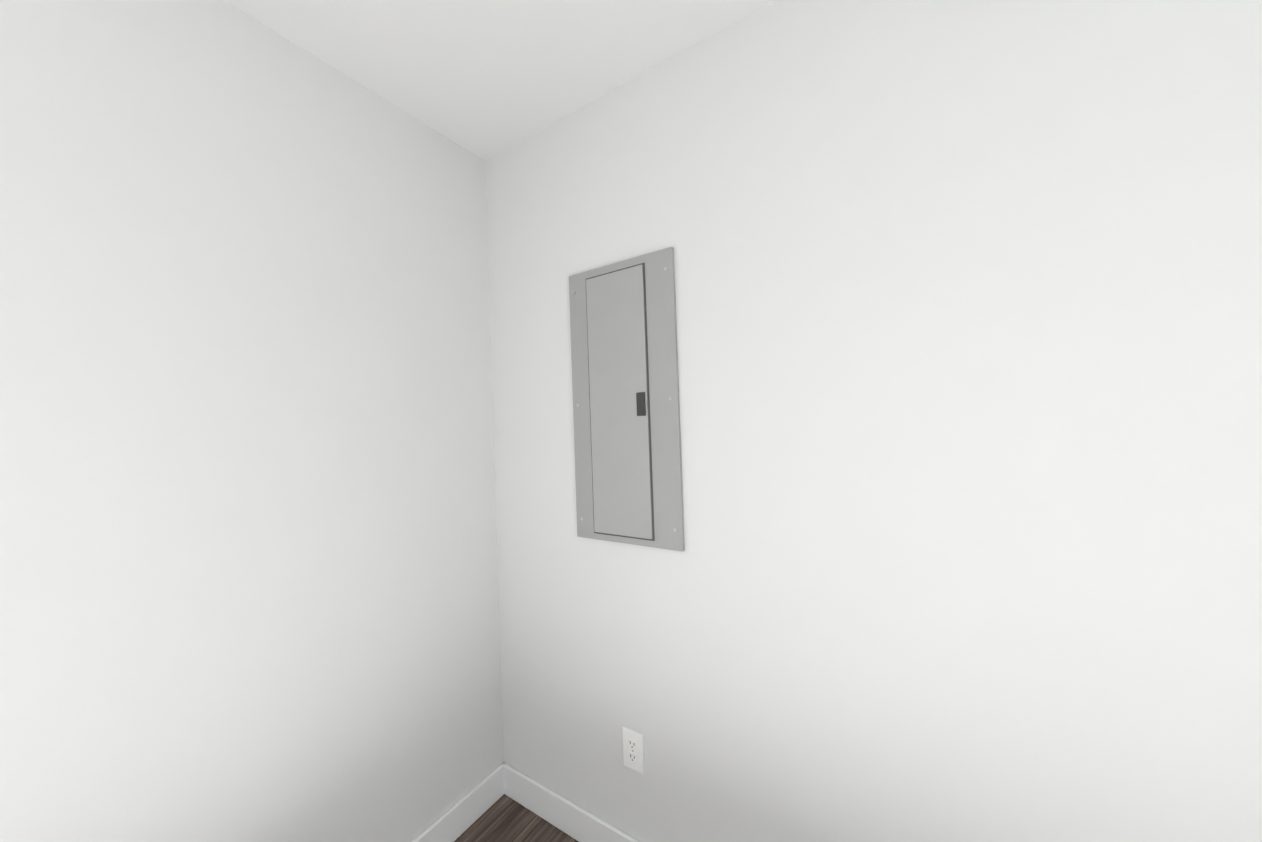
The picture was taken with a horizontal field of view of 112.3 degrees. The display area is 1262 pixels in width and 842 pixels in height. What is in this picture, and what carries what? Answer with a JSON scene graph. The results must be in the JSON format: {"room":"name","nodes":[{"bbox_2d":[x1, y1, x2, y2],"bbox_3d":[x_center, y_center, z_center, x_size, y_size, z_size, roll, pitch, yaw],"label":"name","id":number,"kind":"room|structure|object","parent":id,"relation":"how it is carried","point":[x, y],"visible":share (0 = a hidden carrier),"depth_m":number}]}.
{"room":"utility room","nodes":[
{"label":"utility room","id":0,"kind":"room"},
{"bbox_2d":[0,0,503,841],"bbox_3d":[-1.696,0.218,0.017,0.220,2.440,4.440,-3,-1,33],"label":"wall","id":1,"kind":"structure","parent":0,"point":[248,560],"depth_m":1.00},
{"bbox_2d":[412,766,503,841],"bbox_3d":[-1.557,1.378,-0.063,0.014,0.110,4.000,-3,-1,33],"label":"baseboard","id":2,"kind":"structure","parent":1,"relation":"attached to","point":[453,823],"depth_m":1.47},
{"bbox_2d":[224,0,773,160],"bbox_3d":[-0.410,-1.121,-0.814,3.380,0.120,4.440,-3,-1,33],"label":"ceiling","id":3,"kind":"structure","parent":0,"point":[485,80],"depth_m":1.17},
{"bbox_2d":[454,794,578,841],"bbox_3d":[-0.320,1.438,-0.851,3.380,0.120,4.440,-3,-1,33],"label":"floor","id":4,"kind":"structure","parent":0,"point":[504,818],"depth_m":1.47},
{"bbox_2d":[485,0,1261,841],"bbox_3d":[0.769,0.144,0.947,2.940,2.440,0.220,-3,-1,33],"label":"wall","id":5,"kind":"structure","parent":0,"point":[969,318],"depth_m":0.92},
{"bbox_2d":[500,762,640,841],"bbox_3d":[0.747,1.309,0.831,2.880,0.110,0.014,-3,-1,33],"label":"baseboard","id":6,"kind":"structure","parent":5,"relation":"attached to","point":[572,819],"depth_m":1.46},
{"bbox_2d":[569,247,684,550],"bbox_3d":[-0.030,-0.058,1.309,0.387,0.870,0.023,-3,-1,33],"label":"electrical panel","id":7,"kind":"object","parent":5,"relation":"attached to","point":[626,417],"visible":1,"depth_m":1.29},
{"bbox_2d":[622,727,643,773],"bbox_3d":[0.006,1.015,1.304,0.072,0.116,0.008,-3,-1,33],"label":"electrical outlet","id":8,"kind":"object","parent":5,"relation":"attached to","point":[633,753],"visible":1,"depth_m":1.30}
]}

